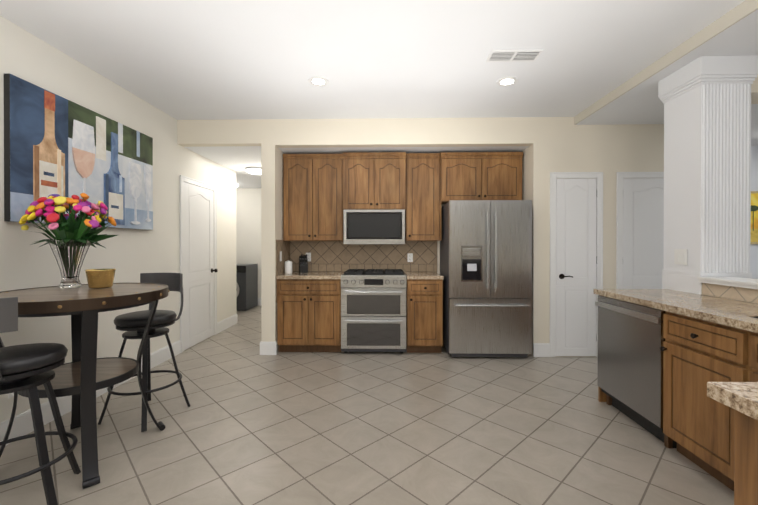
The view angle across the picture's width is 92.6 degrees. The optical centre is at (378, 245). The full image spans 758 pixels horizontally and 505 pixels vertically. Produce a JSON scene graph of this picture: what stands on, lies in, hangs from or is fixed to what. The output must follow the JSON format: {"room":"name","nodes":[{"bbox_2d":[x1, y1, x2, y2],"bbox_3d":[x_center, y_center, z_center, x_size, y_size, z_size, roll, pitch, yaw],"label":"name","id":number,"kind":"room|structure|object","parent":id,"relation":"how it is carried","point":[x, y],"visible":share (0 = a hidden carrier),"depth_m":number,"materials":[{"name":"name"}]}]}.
{"room":"kitchen","nodes":[
{"label":"kitchen","id":0,"kind":"room"},
{"bbox_2d":[0,16,179,422],"bbox_3d":[-2.483,-0.087,1.418,0.120,2.740,8.970,0,0,1],"label":"wall","id":1,"kind":"structure","parent":0,"point":[133,252],"depth_m":3.03,"materials":[{"name":"beige paint"}]},
{"bbox_2d":[4,73,152,229],"bbox_3d":[-2.356,-0.632,3.023,0.060,0.945,1.410,0,0,1],"label":"art","id":2,"kind":"object","parent":1,"relation":"attached to","point":[58,144],"visible":0.85,"depth_m":2.76,"materials":[{"name":"multicoloured"}]},
{"bbox_2d":[0,340,180,444],"bbox_3d":[-2.433,1.210,0.598,0.016,0.152,7.380,0,0,1],"label":"baseboard","id":3,"kind":"structure","parent":1,"relation":"attached to","point":[22,424],"depth_m":2.63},
{"bbox_2d":[180,175,217,352],"bbox_3d":[-2.304,0.215,4.731,0.088,2.106,0.892,0,0,1],"label":"hall door","id":4,"kind":"structure","parent":1,"relation":"in","point":[198,246],"depth_m":4.67,"materials":[{"name":"white wood"}]},
{"bbox_2d":[217,314,237,333],"bbox_3d":[-2.323,1.188,5.546,0.016,0.152,0.720,0,0,1],"label":"baseboard","id":5,"kind":"structure","parent":1,"relation":"attached to","point":[228,322],"depth_m":5.54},
{"bbox_2d":[0,306,733,504],"bbox_3d":[0.960,1.328,2.433,12.000,0.100,11.200,0,0,1],"label":"floor","id":6,"kind":"structure","parent":0,"point":[250,425],"depth_m":2.39,"materials":[{"name":"tile"}]},
{"bbox_2d":[0,297,80,504],"bbox_3d":[-1.776,0.753,1.761,0.582,1.055,0.582,0,0,5],"label":"bar stool","id":7,"kind":"object","parent":6,"relation":"on","point":[29,367],"visible":1,"depth_m":1.71,"materials":[{"name":"black metal"}]},
{"bbox_2d":[0,283,169,488],"bbox_3d":[-1.825,0.777,2.233,0.921,1.002,0.921,0,0,1],"label":"pub table","id":8,"kind":"object","parent":6,"relation":"on","point":[84,375],"visible":0.85,"depth_m":2.02,"materials":[{"name":"brown wood"}]},
{"bbox_2d":[19,193,116,287],"bbox_3d":[-2.047,-0.038,2.388,0.518,0.625,0.463,0,0,1],"label":"vase","id":9,"kind":"object","parent":8,"relation":"on","point":[73,240],"visible":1,"depth_m":2.34,"materials":[{"name":"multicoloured plant"}]},
{"bbox_2d":[85,269,115,287],"bbox_3d":[-1.837,0.216,2.390,0.168,0.118,0.168,0,0,1],"label":"bowl","id":10,"kind":"object","parent":8,"relation":"on","point":[100,278],"visible":1,"depth_m":2.33,"materials":[{"name":"brown"}]},
{"bbox_2d":[98,273,189,431],"bbox_3d":[-1.753,0.749,2.736,0.476,1.055,0.487,0,0,11],"label":"bar stool","id":11,"kind":"object","parent":6,"relation":"on","point":[133,324],"visible":0.81,"depth_m":2.67,"materials":[{"name":"black metal"}]},
{"bbox_2d":[236,264,257,310],"bbox_3d":[-2.879,0.816,7.218,0.690,0.879,0.680,0,0,1],"label":"washer","id":12,"kind":"object","parent":6,"relation":"on","point":[247,286],"visible":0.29,"depth_m":6.97,"materials":[{"name":"grey metal"}]},
{"bbox_2d":[276,272,343,351],"bbox_3d":[-0.816,0.808,4.509,0.755,0.921,0.640,0,0,1],"label":"base cabinet","id":13,"kind":"object","parent":6,"relation":"on","point":[308,311],"visible":0.92,"depth_m":4.23,"materials":[{"name":"brown wood"}]},
{"bbox_2d":[285,260,291,273],"bbox_3d":[-1.134,0.264,4.536,0.094,0.167,0.094,0,0,1],"label":"jar","id":14,"kind":"object","parent":13,"relation":"on","point":[288,266],"visible":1,"depth_m":4.50,"materials":[{"name":"white ceramic"}]},
{"bbox_2d":[299,254,307,272],"bbox_3d":[-0.967,0.227,4.646,0.100,0.240,0.195,0,0,-19],"label":"knife block","id":15,"kind":"object","parent":13,"relation":"on","point":[303,264],"visible":1,"depth_m":4.62,"materials":[{"name":"black"}]},
{"bbox_2d":[341,269,406,352],"bbox_3d":[-0.057,0.789,4.476,0.762,0.956,0.671,0,0,1],"label":"range","id":16,"kind":"object","parent":6,"relation":"on","point":[373,310],"visible":1,"depth_m":4.20,"materials":[{"name":"grey metal"}]},
{"bbox_2d":[405,272,443,352],"bbox_3d":[0.540,0.808,4.479,0.422,0.921,0.640,0,0,1],"label":"base cabinet","id":17,"kind":"object","parent":6,"relation":"on","point":[424,312],"visible":0.98,"depth_m":4.20,"materials":[{"name":"brown wood"}]},
{"bbox_2d":[440,200,531,356],"bbox_3d":[1.248,0.381,4.371,0.910,1.774,0.820,0,0,1],"label":"fridge","id":18,"kind":"object","parent":6,"relation":"on","point":[486,259],"visible":1,"depth_m":4.02,"materials":[{"name":"grey metal"}]},
{"bbox_2d":[594,293,657,437],"bbox_3d":[2.061,0.837,2.573,0.581,0.880,0.790,0,0,1],"label":"dishwasher","id":19,"kind":"object","parent":6,"relation":"on","point":[627,333],"depth_m":2.57,"materials":[{"name":"grey metal"}]},
{"bbox_2d":[658,309,725,485],"bbox_3d":[2.048,0.840,1.948,0.581,0.880,0.607,0,0,1],"label":"base cabinet","id":20,"kind":"object","parent":6,"relation":"on","point":[665,356],"depth_m":2.04,"materials":[{"name":"brown wood"}]},
{"bbox_2d":[594,289,757,332],"bbox_3d":[2.040,0.379,1.961,0.596,0.040,2.023,0,0,1],"label":"countertop","id":21,"kind":"structure","parent":20,"relation":"on","point":[723,311],"depth_m":2.21,"materials":[{"name":"beige stone"}]},
{"bbox_2d":[707,382,757,504],"bbox_3d":[1.588,0.826,0.577,1.438,0.921,0.760,0,0,1],"label":"kitchen island","id":22,"kind":"object","parent":6,"relation":"on","point":[741,398],"depth_m":0.90,"materials":[{"name":"brown wood"}]},
{"bbox_2d":[726,325,757,490],"bbox_3d":[2.035,0.842,1.376,0.581,0.880,0.849,0,0,1],"label":"base cabinet","id":23,"kind":"object","parent":6,"relation":"on","point":[741,346],"depth_m":1.79,"materials":[{"name":"brown wood"}]},
{"bbox_2d":[0,0,757,187],"bbox_3d":[0.960,-1.362,2.421,12.000,0.400,11.200,0,0,1],"label":"ceiling","id":24,"kind":"structure","parent":0,"point":[216,59],"depth_m":2.74,"materials":[{"name":"white paint"}]},
{"bbox_2d":[246,167,260,174],"bbox_3d":[-1.899,-1.159,5.636,0.330,0.074,0.330,0,0,1],"label":"flush ceiling light","id":25,"kind":"object","parent":24,"relation":"attached to","point":[254,170],"visible":0.65,"depth_m":5.52,"materials":[{"name":"white glass"}]},
{"bbox_2d":[308,76,328,85],"bbox_3d":[-0.537,-1.462,3.224,0.180,0.006,0.180,0,0,1],"label":"recessed light","id":26,"kind":"object","parent":24,"relation":"in","point":[318,81],"visible":1,"depth_m":3.22,"materials":[{"name":"white"}]},
{"bbox_2d":[496,77,517,85],"bbox_3d":[1.141,-1.462,3.227,0.180,0.006,0.180,0,0,1],"label":"recessed light","id":27,"kind":"object","parent":24,"relation":"in","point":[506,81],"visible":1,"depth_m":3.22,"materials":[{"name":"white"}]},
{"bbox_2d":[486,49,542,61],"bbox_3d":[1.033,-1.455,2.779,0.380,0.016,0.160,0,0,1],"label":"ceiling vent","id":28,"kind":"object","parent":24,"relation":"in","point":[522,55],"visible":1,"depth_m":2.76,"materials":[{"name":"grey metal"}]},
{"bbox_2d":[574,0,757,124],"bbox_3d":[2.150,-1.407,0.463,0.014,0.091,7.339,0,0,1],"label":"soffit","id":29,"kind":"structure","parent":24,"relation":"attached to","point":[739,12],"depth_m":2.65,"materials":[{"name":"beige paint"}]},
{"bbox_2d":[751,75,757,103],"bbox_3d":[4.874,-1.258,2.770,4.190,0.229,0.230,0,0,1],"label":"soffit","id":30,"kind":"structure","parent":24,"relation":"attached to","point":[754,87],"depth_m":2.70,"materials":[{"name":"beige paint"}]},
{"bbox_2d":[176,117,663,356],"bbox_3d":[0.710,-0.100,4.233,6.080,2.740,0.120,0,0,1],"label":"wall","id":31,"kind":"structure","parent":0,"point":[250,224],"depth_m":4.19,"materials":[{"name":"beige paint"}]},
{"bbox_2d":[260,341,276,354],"bbox_3d":[-1.341,1.187,5.887,0.016,0.152,3.356,0,0,1],"label":"baseboard","id":32,"kind":"structure","parent":31,"relation":"attached to","point":[264,346],"depth_m":4.21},
{"bbox_2d":[283,154,343,240],"bbox_3d":[-0.816,-0.599,4.634,0.746,1.075,0.377,0,0,1],"label":"upper cabinet","id":33,"kind":"object","parent":31,"relation":"attached to","point":[313,210],"visible":0.98,"depth_m":4.48,"materials":[{"name":"brown wood"}]},
{"bbox_2d":[276,240,436,302],"bbox_3d":[-0.218,0.094,4.524,1.970,1.150,0.600,0,0,1],"label":"backsplash","id":34,"kind":"structure","parent":31,"relation":"attached to","point":[333,256],"depth_m":4.81,"materials":[{"name":"tile"}]},
{"bbox_2d":[306,253,310,260],"bbox_3d":[-0.942,0.152,4.829,0.070,0.116,0.006,0,0,1],"label":"outlet","id":35,"kind":"object","parent":34,"relation":"attached to","point":[308,256],"visible":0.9,"depth_m":4.83,"materials":[{"name":"white plastic"}]},
{"bbox_2d":[407,253,412,261],"bbox_3d":[0.413,0.159,4.799,0.070,0.116,0.006,0,0,1],"label":"outlet","id":36,"kind":"object","parent":34,"relation":"attached to","point":[409,257],"visible":1,"depth_m":4.80,"materials":[{"name":"white plastic"}]},
{"bbox_2d":[343,152,405,209],"bbox_3d":[-0.054,-0.790,4.596,0.772,0.693,0.417,0,0,1],"label":"upper cabinet","id":37,"kind":"object","parent":31,"relation":"attached to","point":[374,180],"visible":0.98,"depth_m":4.42,"materials":[{"name":"brown wood"}]},
{"bbox_2d":[344,210,404,244],"bbox_3d":[-0.054,-0.227,4.606,0.748,0.425,0.402,0,0,1],"label":"microwave","id":38,"kind":"object","parent":37,"relation":"attached to","point":[374,227],"visible":1,"depth_m":4.41,"materials":[{"name":"grey"}]},
{"bbox_2d":[405,153,439,240],"bbox_3d":[0.544,-0.599,4.604,0.416,1.075,0.377,0,0,1],"label":"upper cabinet","id":39,"kind":"object","parent":31,"relation":"attached to","point":[422,216],"visible":0.96,"depth_m":4.45,"materials":[{"name":"brown wood"}]},
{"bbox_2d":[440,152,522,240],"bbox_3d":[1.254,-0.599,4.578,0.997,1.075,0.397,0,0,1],"label":"upper cabinet","id":40,"kind":"object","parent":31,"relation":"attached to","point":[490,176],"visible":0.94,"depth_m":4.41,"materials":[{"name":"brown wood"}]},
{"bbox_2d":[549,172,602,356],"bbox_3d":[2.248,0.218,4.107,0.592,2.106,0.064,0,0,1],"label":"pantry door","id":41,"kind":"structure","parent":31,"relation":"in","point":[576,239],"depth_m":4.13,"materials":[{"name":"white wood"}]},
{"bbox_2d":[616,172,663,288],"bbox_3d":[3.127,0.218,4.087,0.852,2.106,0.064,0,0,1],"label":"door","id":42,"kind":"structure","parent":31,"relation":"in","point":[639,230],"depth_m":4.11,"materials":[{"name":"white wood"}]},
{"bbox_2d":[658,55,757,294],"bbox_3d":[2.539,-0.048,2.827,0.414,2.650,0.414,0,0,1],"label":"column","id":43,"kind":"structure","parent":0,"point":[706,100],"depth_m":2.65,"materials":[{"name":"white paint"}]},
{"bbox_2d":[674,249,687,264],"bbox_3d":[2.350,0.086,2.822,0.008,0.120,0.120,0,0,1],"label":"light switch","id":44,"kind":"object","parent":43,"relation":"attached to","point":[680,256],"visible":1,"depth_m":2.82,"materials":[{"name":"white plastic"}]},
{"bbox_2d":[697,277,757,302],"bbox_3d":[2.390,0.765,-0.278,0.260,1.050,5.848,0,0,1],"label":"wall","id":45,"kind":"structure","parent":0,"point":[740,289],"depth_m":2.42,"materials":[{"name":"tile"}]},
{"bbox_2d":[750,146,757,278],"bbox_3d":[5.275,-0.104,5.071,3.250,2.740,0.120,0,0,1],"label":"wall","id":46,"kind":"structure","parent":0,"point":[754,149],"depth_m":5.01,"materials":[{"name":"white paint"}]},
{"bbox_2d":[750,191,757,243],"bbox_3d":[5.268,-0.383,4.992,0.940,0.730,0.036,0,0,1],"label":"painting","id":47,"kind":"object","parent":46,"relation":"attached to","point":[754,217],"visible":0.33,"depth_m":4.98,"materials":[{"name":"yellow"}]}
]}

